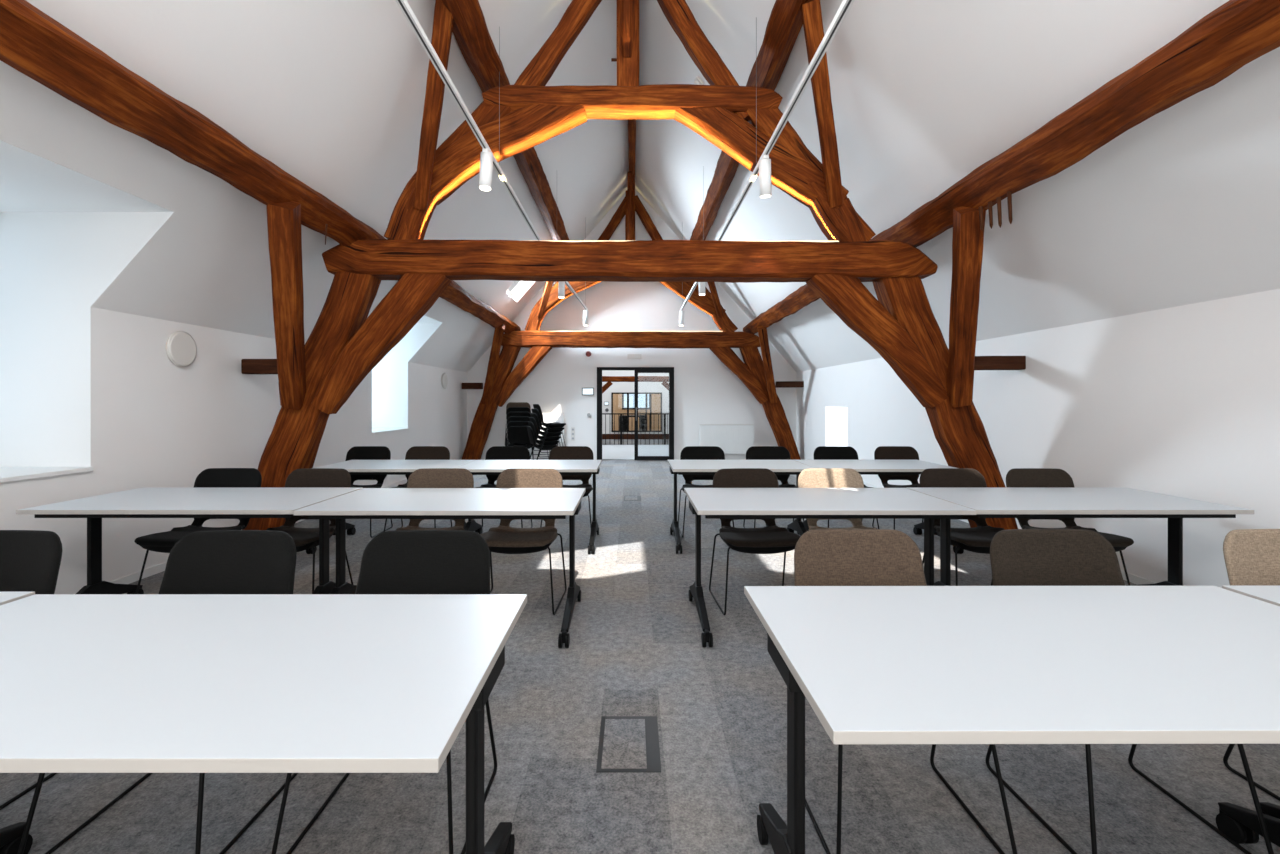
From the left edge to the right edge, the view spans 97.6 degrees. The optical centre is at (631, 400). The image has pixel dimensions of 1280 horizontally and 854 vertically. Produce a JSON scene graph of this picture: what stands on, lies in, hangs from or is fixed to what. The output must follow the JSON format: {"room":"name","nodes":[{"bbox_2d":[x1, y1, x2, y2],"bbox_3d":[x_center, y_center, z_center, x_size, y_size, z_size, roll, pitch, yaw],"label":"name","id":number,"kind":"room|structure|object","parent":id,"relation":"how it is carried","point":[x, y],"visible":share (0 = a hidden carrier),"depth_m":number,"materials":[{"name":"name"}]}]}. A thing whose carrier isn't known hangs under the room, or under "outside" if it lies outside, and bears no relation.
{"room":"attic training room","nodes":[
{"label":"attic training room","id":0,"kind":"room"},
{"bbox_2d":[0,310,467,593],"bbox_3d":[-3.800,0.349,5.500,0.200,1.982,14.200,0,0,0],"label":"wall","id":1,"kind":"structure","parent":0,"point":[168,423],"depth_m":4.55,"materials":[{"name":"white paint"}]},
{"bbox_2d":[0,139,188,482],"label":"window","id":2,"kind":"structure","parent":1,"relation":"in","point":[66,234],"depth_m":3.83,"materials":[{"name":"white paint"}]},
{"bbox_2d":[166,331,196,366],"bbox_3d":[-3.682,-0.425,4.580,0.036,0.296,0.296,0,0,0],"label":"air vent","id":3,"kind":"object","parent":1,"relation":"in","point":[181,349],"visible":1,"depth_m":4.55,"materials":[{"name":"white plastic"}]},
{"bbox_2d":[110,479,406,583],"bbox_3d":[-3.694,1.310,5.500,0.012,0.060,14.200,0,0,0],"label":"baseboard","id":4,"kind":"structure","parent":1,"relation":"attached to","point":[159,568],"depth_m":4.26,"materials":[{"name":"white paint"}]},
{"bbox_2d":[368,315,444,434],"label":"window","id":5,"kind":"structure","parent":1,"relation":"in","point":[389,381],"depth_m":9.24,"materials":[{"name":"white paint"}]},
{"bbox_2d":[441,373,447,388],"bbox_3d":[-3.682,-0.395,11.000,0.036,0.310,0.310,0,0,0],"label":"air vent","id":6,"kind":"object","parent":1,"relation":"in","point":[444,380],"visible":1,"depth_m":10.94,"materials":[{"name":"white plastic"}]},
{"bbox_2d":[468,189,795,459],"bbox_3d":[0.000,-1.860,12.710,7.800,6.400,0.220,0,0,0],"label":"wall","id":7,"kind":"structure","parent":0,"point":[706,391],"depth_m":12.60,"materials":[{"name":"white paint"}]},
{"bbox_2d":[537,414,563,441],"bbox_3d":[-2.160,0.800,12.529,1.260,1.080,0.142,0,0,0],"label":"radiator","id":8,"kind":"object","parent":7,"relation":"attached to","point":[548,418],"visible":0.2,"depth_m":12.46,"materials":[{"name":"white metal"}]},
{"bbox_2d":[571,427,574,440],"bbox_3d":[-1.326,0.742,12.593,0.067,0.292,0.014,0,0,0],"label":"wall socket","id":9,"kind":"object","parent":7,"relation":"attached to","point":[572,428],"visible":1,"depth_m":12.59,"materials":[{"name":"white plastic"}]},
{"bbox_2d":[582,388,593,394],"bbox_3d":[-0.990,-0.214,12.584,0.270,0.170,0.033,0,0,0],"label":"screen","id":10,"kind":"object","parent":7,"relation":"attached to","point":[585,391],"visible":1,"depth_m":12.57,"materials":[{"name":"grey plastic"}]},
{"bbox_2d":[481,458,745,459],"bbox_3d":[0.000,1.310,12.594,7.376,0.060,0.012,0,0,0],"label":"baseboard","id":11,"kind":"structure","parent":7,"relation":"attached to","point":[481,458],"depth_m":12.59,"materials":[{"name":"white paint"}]},
{"bbox_2d":[627,354,641,358],"bbox_3d":[0.056,-1.001,12.585,0.320,0.110,0.030,0,0,0],"label":"emergency light","id":12,"kind":"object","parent":7,"relation":"attached to","point":[629,356],"visible":1,"depth_m":12.57,"materials":[{"name":"white plastic"}]},
{"bbox_2d":[597,367,673,459],"bbox_3d":[0.077,0.290,12.588,1.735,2.100,0.225,0,0,0],"label":"door","id":13,"kind":"structure","parent":7,"relation":"in","point":[670,370],"depth_m":12.51,"materials":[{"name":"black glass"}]},
{"bbox_2d":[699,424,753,453],"bbox_3d":[2.075,0.930,12.529,1.290,0.820,0.142,0,0,0],"label":"radiator","id":14,"kind":"object","parent":7,"relation":"attached to","point":[731,438],"visible":0.81,"depth_m":12.46,"materials":[{"name":"white metal"}]},
{"bbox_2d":[602,370,668,433],"bbox_3d":[0.000,-0.860,20.075,6.100,4.400,0.150,0,0,0],"label":"wall partition","id":15,"kind":"structure","parent":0,"point":[616,386],"depth_m":20.00,"materials":[{"name":"white paint"}]},
{"bbox_2d":[611,392,661,431],"bbox_3d":[0.170,0.402,20.010,1.804,1.411,0.080,0,0,0],"label":"window","id":16,"kind":"structure","parent":15,"relation":"in","point":[612,393],"depth_m":19.97,"materials":[{"name":"clear glass"}]},
{"bbox_2d":[602,376,668,393],"bbox_3d":[0.000,0.268,18.100,6.081,2.145,0.215,0,0,0],"label":"truss","id":17,"kind":"object","parent":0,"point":[664,379],"visible":0.25,"depth_m":18.01,"materials":[{"name":"brown wood"}]},
{"bbox_2d":[613,394,660,430],"bbox_3d":[0.000,-0.860,24.675,6.100,4.400,0.150,0,0,0],"label":"wall","id":18,"kind":"structure","parent":0,"point":[617,398],"depth_m":24.60,"materials":[{"name":"beige wood"}]},
{"bbox_2d":[622,394,649,409],"bbox_3d":[0.198,-0.099,24.625,1.274,0.944,0.090,0,0,0],"label":"window","id":19,"kind":"structure","parent":18,"relation":"in","point":[623,408],"depth_m":24.58,"materials":[{"name":"clear glass"}]},
{"bbox_2d":[0,0,1279,371],"bbox_3d":[0.000,-2.861,5.500,7.731,4.438,14.200,0,0,0],"label":"ceiling","id":20,"kind":"structure","parent":0,"point":[1181,207],"depth_m":4.20,"materials":[{"name":"white paint"}]},
{"bbox_2d":[395,0,541,240],"bbox_3d":[-1.226,-2.785,4.350,0.040,1.354,7.500,0,0,0],"label":"track","id":21,"kind":"object","parent":20,"relation":"hanging from","point":[403,5],"visible":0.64,"depth_m":3.92,"materials":[{"name":"white metal"}]},
{"bbox_2d":[479,148,492,190],"bbox_3d":[-1.229,-1.942,4.718,0.109,0.331,0.145,0,0,0],"label":"spotlight","id":22,"kind":"object","parent":21,"relation":"hanging from","point":[486,157],"visible":1,"depth_m":4.67,"materials":[{"name":"white paint"}]},
{"bbox_2d":[441,0,569,240],"bbox_3d":[-1.347,-3.093,5.510,0.328,0.329,14.181,0,0,0],"label":"purlin","id":23,"kind":"object","parent":20,"relation":"attached to","point":[470,31],"visible":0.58,"depth_m":5.08,"materials":[{"name":"brown wood"}]},
{"bbox_2d":[506,281,524,296],"bbox_3d":[-2.215,-2.638,11.300,0.775,0.872,1.100,0,0,0],"label":"window","id":24,"kind":"structure","parent":20,"relation":"attached to","point":[520,283],"depth_m":11.80,"materials":[{"name":"white glass"}]},
{"bbox_2d":[565,217,587,310],"bbox_3d":[-1.050,-2.827,10.100,0.040,1.890,3.208,0,0,4],"label":"track","id":25,"kind":"object","parent":20,"relation":"hanging from","point":[566,282],"visible":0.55,"depth_m":10.85,"materials":[{"name":"white metal"}]},
{"bbox_2d":[558,281,564,297],"bbox_3d":[-1.128,-1.818,8.989,0.109,0.331,0.139,0,0,0],"label":"spotlight","id":26,"kind":"object","parent":25,"relation":"hanging from","point":[561,288],"visible":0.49,"depth_m":8.94,"materials":[{"name":"white paint"}]},
{"bbox_2d":[583,309,588,325],"bbox_3d":[-0.952,-1.720,11.582,0.104,0.331,0.145,0,0,27],"label":"spotlight","id":27,"kind":"object","parent":25,"relation":"hanging from","point":[586,313],"visible":1,"depth_m":11.54,"materials":[{"name":"white paint"}]},
{"bbox_2d":[680,166,703,310],"bbox_3d":[1.065,-2.781,10.100,0.040,1.799,3.201,0,0,-1],"label":"track","id":28,"kind":"object","parent":20,"relation":"hanging from","point":[695,283],"visible":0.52,"depth_m":9.45,"materials":[{"name":"white metal"}]},
{"bbox_2d":[679,309,683,325],"bbox_3d":[1.028,-1.720,11.588,0.104,0.331,0.145,0,0,27],"label":"spotlight","id":29,"kind":"object","parent":28,"relation":"hanging from","point":[681,313],"visible":1,"depth_m":11.54,"materials":[{"name":"white paint"}]},
{"bbox_2d":[698,282,704,295],"bbox_3d":[1.096,-1.825,8.790,0.109,0.331,0.139,0,0,0],"label":"spotlight","id":30,"kind":"object","parent":28,"relation":"hanging from","point":[701,284],"visible":0.45,"depth_m":8.74,"materials":[{"name":"white paint"}]},
{"bbox_2d":[694,77,703,84],"bbox_3d":[0.818,-3.896,6.870,0.132,0.135,0.149,0,0,0],"label":"smoke detector","id":31,"kind":"object","parent":20,"relation":"attached to","point":[697,81],"visible":0.52,"depth_m":6.82,"materials":[{"name":"white plastic"}]},
{"bbox_2d":[690,0,807,240],"bbox_3d":[1.284,-3.166,5.510,0.319,0.320,14.180,0,0,0],"label":"purlin","id":32,"kind":"object","parent":20,"relation":"attached to","point":[785,22],"visible":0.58,"depth_m":5.15,"materials":[{"name":"brown wood"}]},
{"bbox_2d":[717,0,853,240],"bbox_3d":[1.150,-2.829,4.350,0.040,1.441,7.500,0,0,0],"label":"track","id":33,"kind":"object","parent":20,"relation":"hanging from","point":[845,6],"visible":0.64,"depth_m":3.94,"materials":[{"name":"white metal"}]},
{"bbox_2d":[759,155,771,197],"bbox_3d":[1.155,-1.942,4.862,0.104,0.331,0.150,0,0,23],"label":"spotlight","id":34,"kind":"object","parent":33,"relation":"hanging from","point":[765,191],"visible":1,"depth_m":4.82,"materials":[{"name":"white paint"}]},
{"bbox_2d":[0,439,1279,853],"bbox_3d":[0.000,1.409,13.500,12.000,0.162,33.000,0,0,0],"label":"floor","id":35,"kind":"structure","parent":0,"point":[635,648],"depth_m":2.01,"materials":[{"name":"carpet"}]},
{"bbox_2d":[0,592,34,605],"bbox_3d":[-2.645,0.970,1.339,1.530,0.740,0.852,0,0,0],"label":"folding table","id":36,"kind":"object","parent":35,"relation":"on","point":[5,597],"visible":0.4,"depth_m":1.73,"materials":[{"name":"white laminate"}]},
{"bbox_2d":[0,530,62,809],"bbox_3d":[-2.330,0.912,1.823,0.535,0.855,0.582,0,0,0],"label":"chair","id":37,"kind":"object","parent":35,"relation":"on","point":[30,560],"visible":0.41,"depth_m":2.06,"materials":[{"name":"grey fabric"}]},
{"bbox_2d":[17,530,297,853],"bbox_3d":[-1.465,0.912,1.823,0.535,0.855,0.582,0,0,0],"label":"chair","id":38,"kind":"object","parent":35,"relation":"on","point":[212,561],"visible":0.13,"depth_m":2.05,"materials":[{"name":"grey fabric"}]},
{"bbox_2d":[16,488,362,593],"bbox_3d":[-2.630,0.970,3.459,1.530,0.740,0.852,0,0,0],"label":"folding table","id":39,"kind":"object","parent":35,"relation":"on","point":[139,502],"visible":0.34,"depth_m":3.44,"materials":[{"name":"white laminate"}]},
{"bbox_2d":[134,468,261,593],"bbox_3d":[-2.881,0.912,3.773,0.535,0.855,0.582,0,0,-1],"label":"chair","id":40,"kind":"object","parent":35,"relation":"on","point":[163,542],"visible":0.44,"depth_m":3.94,"materials":[{"name":"black fabric"}]},
{"bbox_2d":[0,594,526,853],"bbox_3d":[-1.090,0.970,1.314,1.530,0.740,0.852,0,0,0],"label":"folding table","id":41,"kind":"object","parent":35,"relation":"on","point":[90,683],"visible":0.91,"depth_m":1.23,"materials":[{"name":"white laminate"}]},
{"bbox_2d":[267,468,353,592],"bbox_3d":[-2.235,0.912,3.753,0.535,0.855,0.582,0,0,1],"label":"chair","id":42,"kind":"object","parent":35,"relation":"on","point":[303,538],"visible":0.47,"depth_m":3.97,"materials":[{"name":"brown fabric"}]},
{"bbox_2d":[345,446,392,537],"bbox_3d":[-2.800,0.912,5.723,0.535,0.855,0.582,0,0,0],"label":"chair","id":43,"kind":"object","parent":35,"relation":"on","point":[356,452],"visible":0.34,"depth_m":5.95,"materials":[{"name":"black fabric"}]},
{"bbox_2d":[271,530,496,853],"bbox_3d":[-0.755,0.912,1.823,0.535,0.855,0.582,0,0,0],"label":"chair","id":44,"kind":"object","parent":35,"relation":"on","point":[401,561],"visible":0.25,"depth_m":2.05,"materials":[{"name":"grey fabric"}]},
{"bbox_2d":[306,460,474,553],"bbox_3d":[-2.225,0.970,5.299,1.275,0.740,0.852,0,0,0],"label":"folding table","id":45,"kind":"object","parent":35,"relation":"on","point":[354,467],"visible":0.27,"depth_m":5.21,"materials":[{"name":"white laminate"}]},
{"bbox_2d":[384,446,451,531],"bbox_3d":[-2.170,0.912,5.723,0.535,0.855,0.582,0,0,0],"label":"chair","id":46,"kind":"object","parent":35,"relation":"on","point":[415,452],"visible":0.23,"depth_m":5.96,"materials":[{"name":"brown fabric"}]},
{"bbox_2d":[395,468,473,530],"bbox_3d":[-1.360,0.912,3.753,0.535,0.855,0.582,0,0,0],"label":"chair","id":47,"kind":"object","parent":35,"relation":"on","point":[425,477],"visible":0.33,"depth_m":3.99,"materials":[{"name":"beige fabric"}]},
{"bbox_2d":[294,488,585,647],"bbox_3d":[-1.085,0.970,3.434,1.530,0.740,0.852,0,0,0],"label":"folding table","id":48,"kind":"object","parent":35,"relation":"on","point":[365,503],"visible":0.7,"depth_m":3.31,"materials":[{"name":"white laminate"}]},
{"bbox_2d":[475,446,532,527],"bbox_3d":[-1.320,0.912,5.723,0.535,0.855,0.582,0,0,0],"label":"chair","id":49,"kind":"object","parent":35,"relation":"on","point":[495,452],"visible":0.3,"depth_m":5.96,"materials":[{"name":"black fabric"}]},
{"bbox_2d":[507,426,533,459],"bbox_3d":[-2.216,0.912,11.128,0.535,0.855,0.582,0,0,-9],"label":"chair","id":50,"kind":"object","parent":35,"relation":"on","point":[516,434],"visible":0.71,"depth_m":10.89,"materials":[{"name":"black fabric"}]},
{"bbox_2d":[507,421,532,444],"bbox_3d":[-2.228,0.820,11.158,0.535,0.855,0.582,0,0,-9],"label":"chair","id":51,"kind":"object","parent":50,"relation":"on","point":[511,423],"visible":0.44,"depth_m":10.88,"materials":[{"name":"black fabric"}]},
{"bbox_2d":[506,416,532,450],"bbox_3d":[-2.240,0.728,11.188,0.535,0.855,0.582,0,0,-9],"label":"chair","id":52,"kind":"object","parent":51,"relation":"on","point":[512,418],"visible":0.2,"depth_m":10.91,"materials":[{"name":"black fabric"}]},
{"bbox_2d":[506,412,532,454],"bbox_3d":[-2.252,0.636,11.218,0.535,0.855,0.582,0,0,-9],"label":"chair","id":53,"kind":"object","parent":52,"relation":"on","point":[509,414],"visible":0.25,"depth_m":10.94,"materials":[{"name":"black fabric"}]},
{"bbox_2d":[505,407,530,445],"bbox_3d":[-2.264,0.544,11.248,0.535,0.855,0.582,0,0,-9],"label":"chair","id":54,"kind":"object","parent":53,"relation":"on","point":[510,409],"visible":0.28,"depth_m":10.98,"materials":[{"name":"black plastic"}]},
{"bbox_2d":[505,402,530,439],"bbox_3d":[-2.276,0.452,11.278,0.535,0.855,0.582,0,0,-9],"label":"chair","id":55,"kind":"object","parent":54,"relation":"on","point":[510,404],"visible":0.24,"depth_m":11.01,"materials":[{"name":"brown plastic"}]},
{"bbox_2d":[480,468,566,614],"bbox_3d":[-0.734,0.912,3.753,0.535,0.855,0.582,0,0,2],"label":"chair","id":56,"kind":"object","parent":35,"relation":"on","point":[505,539],"visible":0.73,"depth_m":3.81,"materials":[{"name":"beige fabric"}]},
{"bbox_2d":[457,460,601,553],"bbox_3d":[-0.945,0.970,5.294,1.275,0.740,0.852,0,0,0],"label":"folding table","id":57,"kind":"object","parent":35,"relation":"on","point":[477,467],"visible":0.74,"depth_m":5.21,"materials":[{"name":"white laminate"}]},
{"bbox_2d":[527,426,556,459],"bbox_3d":[-1.801,0.912,11.041,0.582,0.855,0.535,0,0,-25],"label":"chair","id":58,"kind":"object","parent":35,"relation":"on","point":[529,429],"visible":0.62,"depth_m":10.84,"materials":[{"name":"black fabric"}]},
{"bbox_2d":[528,422,559,458],"bbox_3d":[-1.771,0.827,11.056,0.582,0.855,0.535,0,0,-25],"label":"chair","id":59,"kind":"object","parent":58,"relation":"on","point":[546,443],"visible":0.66,"depth_m":10.86,"materials":[{"name":"black fabric"}]},
{"bbox_2d":[529,417,560,459],"bbox_3d":[-1.741,0.742,11.071,0.582,0.855,0.535,0,0,-25],"label":"chair","id":60,"kind":"object","parent":59,"relation":"on","point":[555,438],"visible":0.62,"depth_m":10.88,"materials":[{"name":"black fabric"}]},
{"bbox_2d":[530,413,561,456],"bbox_3d":[-1.711,0.657,11.086,0.582,0.855,0.535,0,0,-25],"label":"chair","id":61,"kind":"object","parent":60,"relation":"on","point":[552,434],"visible":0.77,"depth_m":10.89,"materials":[{"name":"black fabric"}]},
{"bbox_2d":[531,408,563,452],"bbox_3d":[-1.681,0.572,11.101,0.582,0.855,0.535,0,0,-25],"label":"chair","id":62,"kind":"object","parent":61,"relation":"on","point":[534,410],"visible":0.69,"depth_m":10.91,"materials":[{"name":"black plastic"}]},
{"bbox_2d":[533,404,565,447],"bbox_3d":[-1.651,0.487,11.116,0.582,0.855,0.535,0,0,-25],"label":"chair","id":63,"kind":"object","parent":62,"relation":"on","point":[537,406],"visible":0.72,"depth_m":10.92,"materials":[{"name":"black plastic"}]},
{"bbox_2d":[540,446,593,526],"bbox_3d":[-0.645,0.912,5.723,0.535,0.855,0.582,0,0,0],"label":"chair","id":64,"kind":"object","parent":35,"relation":"on","point":[558,452],"visible":0.4,"depth_m":5.95,"materials":[{"name":"brown fabric"}]},
{"bbox_2d":[596,716,660,771],"bbox_3d":[-0.011,1.339,2.197,0.235,0.005,0.355,0,0,0],"label":"floor hatch","id":65,"kind":"object","parent":35,"relation":"on","point":[626,743],"visible":1,"depth_m":2.18,"materials":[{"name":"carpet"}]},
{"bbox_2d":[619,415,644,430],"bbox_3d":[0.050,0.960,22.600,1.120,0.760,1.000,0,0,0],"label":"meeting table","id":66,"kind":"object","parent":35,"relation":"on","point":[624,417],"visible":0.47,"depth_m":22.25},
{"bbox_2d":[461,190,803,459],"bbox_3d":[0.015,-1.566,12.110,7.382,5.912,0.300,0,0,0],"label":"roof truss","id":67,"kind":"object","parent":35,"relation":"on","point":[751,372],"visible":0.77,"depth_m":12.00,"materials":[{"name":"brown wood"}]},
{"bbox_2d":[0,0,520,333],"bbox_3d":[-2.648,-1.531,5.510,0.350,0.482,14.181,0,0,0],"label":"purlin","id":68,"kind":"object","parent":67,"relation":"on","point":[33,43],"visible":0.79,"depth_m":3.00,"materials":[{"name":"brown wood"}]},
{"bbox_2d":[481,324,504,404],"bbox_3d":[-2.853,-0.720,11.459,0.216,1.610,1.365,0,0,-28],"label":"strut","id":69,"kind":"object","parent":67,"relation":"attached to","point":[499,331],"visible":0.98,"depth_m":11.33,"materials":[{"name":"brown wood"}]},
{"bbox_2d":[537,281,553,318],"bbox_3d":[-1.695,-2.433,11.549,0.156,1.350,1.205,0,0,-30],"label":"strut","id":70,"kind":"object","parent":67,"relation":"attached to","point":[549,284],"visible":0.51,"depth_m":11.71,"materials":[{"name":"brown wood"}]},
{"bbox_2d":[627,171,631,240],"bbox_3d":[-0.046,-3.869,11.546,0.097,1.361,1.069,0,0,0],"label":"strut","id":71,"kind":"object","parent":67,"relation":"attached to","point":[629,173],"visible":0.83,"depth_m":11.37,"materials":[{"name":"brown wood"}]},
{"bbox_2d":[707,282,722,316],"bbox_3d":[1.628,-2.451,11.550,0.156,1.321,1.201,0,0,30],"label":"strut","id":72,"kind":"object","parent":67,"relation":"attached to","point":[712,287],"visible":0.51,"depth_m":11.72,"materials":[{"name":"brown wood"}]},
{"bbox_2d":[757,325,777,403],"bbox_3d":[2.793,-0.731,11.519,0.206,1.578,1.215,0,0,26],"label":"strut","id":73,"kind":"object","parent":67,"relation":"attached to","point":[762,331],"visible":0.98,"depth_m":11.40,"materials":[{"name":"brown wood"}]},
{"bbox_2d":[624,496,640,499],"bbox_3d":[0.007,1.339,7.725,0.235,0.005,0.350,0,0,0],"label":"box","id":74,"kind":"object","parent":35,"relation":"on","point":[625,497],"visible":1,"depth_m":7.72,"materials":[{"name":"metal"}]},
{"bbox_2d":[241,0,1025,529],"bbox_3d":[0.015,-1.567,5.309,7.382,5.911,0.300,0,0,0],"label":"roof truss","id":75,"kind":"object","parent":35,"relation":"on","point":[344,345],"visible":0.9,"depth_m":5.20,"materials":[{"name":"brown wood"}]},
{"bbox_2d":[266,201,305,409],"bbox_3d":[-2.855,-0.720,4.659,0.215,1.613,1.360,0,0,-28],"label":"strut","id":76,"kind":"object","parent":75,"relation":"attached to","point":[283,218],"visible":0.99,"depth_m":4.51,"materials":[{"name":"brown wood"}]},
{"bbox_2d":[413,0,452,210],"bbox_3d":[-1.693,-2.437,4.751,0.161,1.353,1.205,0,0,-30],"label":"strut","id":77,"kind":"object","parent":75,"relation":"attached to","point":[443,18],"visible":0.92,"depth_m":4.67,"materials":[{"name":"brown wood"}]},
{"bbox_2d":[622,0,631,56],"bbox_3d":[-0.045,-3.871,4.744,0.100,1.360,1.067,0,0,0],"label":"strut","id":78,"kind":"object","parent":75,"relation":"attached to","point":[626,4],"visible":0.99,"depth_m":5.07,"materials":[{"name":"brown wood"}]},
{"bbox_2d":[628,119,635,189],"bbox_3d":[0.000,-4.649,5.510,0.139,0.210,14.180,0,0,0],"label":"ridge beam","id":79,"kind":"structure","parent":75,"relation":"on","point":[631,122],"depth_m":10.05,"materials":[{"name":"brown wood"}]},
{"bbox_2d":[801,0,843,207],"bbox_3d":[1.631,-2.450,4.748,0.158,1.322,1.200,0,0,30],"label":"strut","id":80,"kind":"object","parent":75,"relation":"attached to","point":[811,9],"visible":0.88,"depth_m":4.67,"materials":[{"name":"brown wood"}]},
{"bbox_2d":[947,206,985,406],"bbox_3d":[2.795,-0.731,4.721,0.207,1.580,1.220,0,0,26],"label":"strut","id":81,"kind":"object","parent":75,"relation":"attached to","point":[968,238],"visible":0.98,"depth_m":4.59,"materials":[{"name":"brown wood"}]},
{"bbox_2d":[743,0,1279,333],"bbox_3d":[2.638,-1.501,5.510,0.356,0.566,14.181,0,0,0],"label":"purlin","id":82,"kind":"object","parent":75,"relation":"on","point":[1236,33],"visible":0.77,"depth_m":3.01,"materials":[{"name":"brown wood"}]},
{"bbox_2d":[602,413,668,444],"bbox_3d":[0.000,0.858,17.137,6.000,0.965,0.225,0,0,0],"label":"balustrade","id":83,"kind":"object","parent":35,"relation":"on","point":[605,436],"visible":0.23,"depth_m":17.04,"materials":[{"name":"black metal"}]},
{"bbox_2d":[678,446,733,537],"bbox_3d":[0.750,0.912,5.723,0.535,0.855,0.582,0,0,0],"label":"chair","id":84,"kind":"object","parent":35,"relation":"on","point":[689,452],"visible":0.41,"depth_m":5.95,"materials":[{"name":"black fabric"}]},
{"bbox_2d":[667,460,812,553],"bbox_3d":[1.000,0.970,5.304,1.275,0.740,0.852,0,0,0],"label":"folding table","id":85,"kind":"object","parent":35,"relation":"on","point":[680,467],"visible":0.72,"depth_m":5.21,"materials":[{"name":"white laminate"}]},
{"bbox_2d":[709,468,800,614],"bbox_3d":[0.819,0.912,3.753,0.535,0.855,0.582,0,0,-3],"label":"chair","id":86,"kind":"object","parent":35,"relation":"on","point":[770,539],"visible":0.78,"depth_m":3.78,"materials":[{"name":"brown fabric"}]},
{"bbox_2d":[743,446,804,527],"bbox_3d":[1.445,0.912,5.723,0.535,0.855,0.582,0,0,0],"label":"chair","id":87,"kind":"object","parent":35,"relation":"on","point":[754,452],"visible":0.25,"depth_m":5.96,"materials":[{"name":"black fabric"}]},
{"bbox_2d":[684,488,976,646],"bbox_3d":[1.125,0.970,3.444,1.530,0.740,0.852,0,0,0],"label":"folding table","id":88,"kind":"object","parent":35,"relation":"on","point":[714,503],"visible":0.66,"depth_m":3.31,"materials":[{"name":"white laminate"}]},
{"bbox_2d":[798,468,875,529],"bbox_3d":[1.419,0.912,3.753,0.535,0.855,0.582,0,0,-2],"label":"chair","id":89,"kind":"object","parent":35,"relation":"on","point":[814,477],"visible":0.32,"depth_m":3.99,"materials":[{"name":"beige fabric"}]},
{"bbox_2d":[814,446,878,528],"bbox_3d":[2.165,0.912,5.723,0.535,0.855,0.582,0,0,0],"label":"chair","id":90,"kind":"object","parent":35,"relation":"on","point":[821,452],"visible":0.16,"depth_m":5.96,"materials":[{"name":"black fabric"}]},
{"bbox_2d":[794,460,963,553],"bbox_3d":[2.280,0.970,5.309,1.275,0.740,0.852,0,0,0],"label":"folding table","id":91,"kind":"object","parent":35,"relation":"on","point":[863,467],"visible":0.38,"depth_m":5.21,"materials":[{"name":"white laminate"}]},
{"bbox_2d":[872,446,923,529],"bbox_3d":[2.810,0.912,5.723,0.535,0.855,0.582,0,0,0],"label":"chair","id":92,"kind":"object","parent":35,"relation":"on","point":[881,452],"visible":0.38,"depth_m":5.95,"materials":[{"name":"brown fabric"}]},
{"bbox_2d":[794,529,1017,853],"bbox_3d":[0.835,0.912,1.843,0.535,0.855,0.582,0,0,0],"label":"chair","id":93,"kind":"object","parent":35,"relation":"on","point":[822,557],"visible":0.25,"depth_m":2.07,"materials":[{"name":"beige fabric"}]},
{"bbox_2d":[919,468,1003,585],"bbox_3d":[2.280,0.912,3.753,0.535,0.855,0.582,0,0,0],"label":"chair","id":94,"kind":"object","parent":35,"relation":"on","point":[978,539],"visible":0.48,"depth_m":3.92,"materials":[{"name":"brown fabric"}]},
{"bbox_2d":[744,586,1279,853],"bbox_3d":[1.130,0.970,1.394,1.530,0.740,0.852,0,0,0],"label":"folding table","id":95,"kind":"object","parent":35,"relation":"on","point":[874,664],"visible":0.99,"depth_m":1.31,"materials":[{"name":"white laminate"}]},
{"bbox_2d":[1006,468,1133,585],"bbox_3d":[2.891,0.912,3.753,0.535,0.855,0.582,0,0,2],"label":"chair","id":96,"kind":"object","parent":35,"relation":"on","point":[1016,477],"visible":0.41,"depth_m":3.98,"materials":[{"name":"grey fabric"}]},
{"bbox_2d":[907,488,1253,585],"bbox_3d":[2.665,0.970,3.459,1.530,0.740,0.852,0,0,0],"label":"folding table","id":97,"kind":"object","parent":35,"relation":"on","point":[988,502],"visible":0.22,"depth_m":3.38,"materials":[{"name":"white laminate"}]},
{"bbox_2d":[985,529,1273,853],"bbox_3d":[1.560,0.912,1.843,0.535,0.855,0.582,0,0,0],"label":"chair","id":98,"kind":"object","parent":35,"relation":"on","point":[1018,557],"visible":0.29,"depth_m":2.07,"materials":[{"name":"grey fabric"}]},
{"bbox_2d":[1222,586,1279,818],"bbox_3d":[2.685,0.970,1.399,1.530,0.740,0.852,0,0,0],"label":"folding table","id":99,"kind":"object","parent":35,"relation":"on","point":[1269,594],"visible":0.38,"depth_m":1.74,"materials":[{"name":"white laminate"}]},
{"bbox_2d":[1223,529,1279,800],"bbox_3d":[2.430,0.912,1.843,0.535,0.855,0.582,0,0,0],"label":"chair","id":100,"kind":"object","parent":35,"relation":"on","point":[1251,556],"visible":0.51,"depth_m":2.08,"materials":[{"name":"beige fabric"}]},
{"bbox_2d":[796,289,1279,587],"bbox_3d":[3.800,0.349,5.500,0.200,1.982,14.200,0,0,0],"label":"wall","id":101,"kind":"structure","parent":0,"point":[1183,401],"depth_m":4.11,"materials":[{"name":"white paint"}]},
{"bbox_2d":[825,406,846,445],"bbox_3d":[4.000,0.512,10.170,0.599,1.015,1.300,0,0,0],"label":"window","id":102,"kind":"structure","parent":101,"relation":"in","point":[835,417],"depth_m":10.72,"materials":[{"name":"white paint"}]},
{"bbox_2d":[863,481,1156,583],"bbox_3d":[3.694,1.310,5.500,0.012,0.060,14.200,0,0,0],"label":"baseboard","id":103,"kind":"structure","parent":101,"relation":"attached to","point":[1133,578],"depth_m":4.13,"materials":[{"name":"white paint"}]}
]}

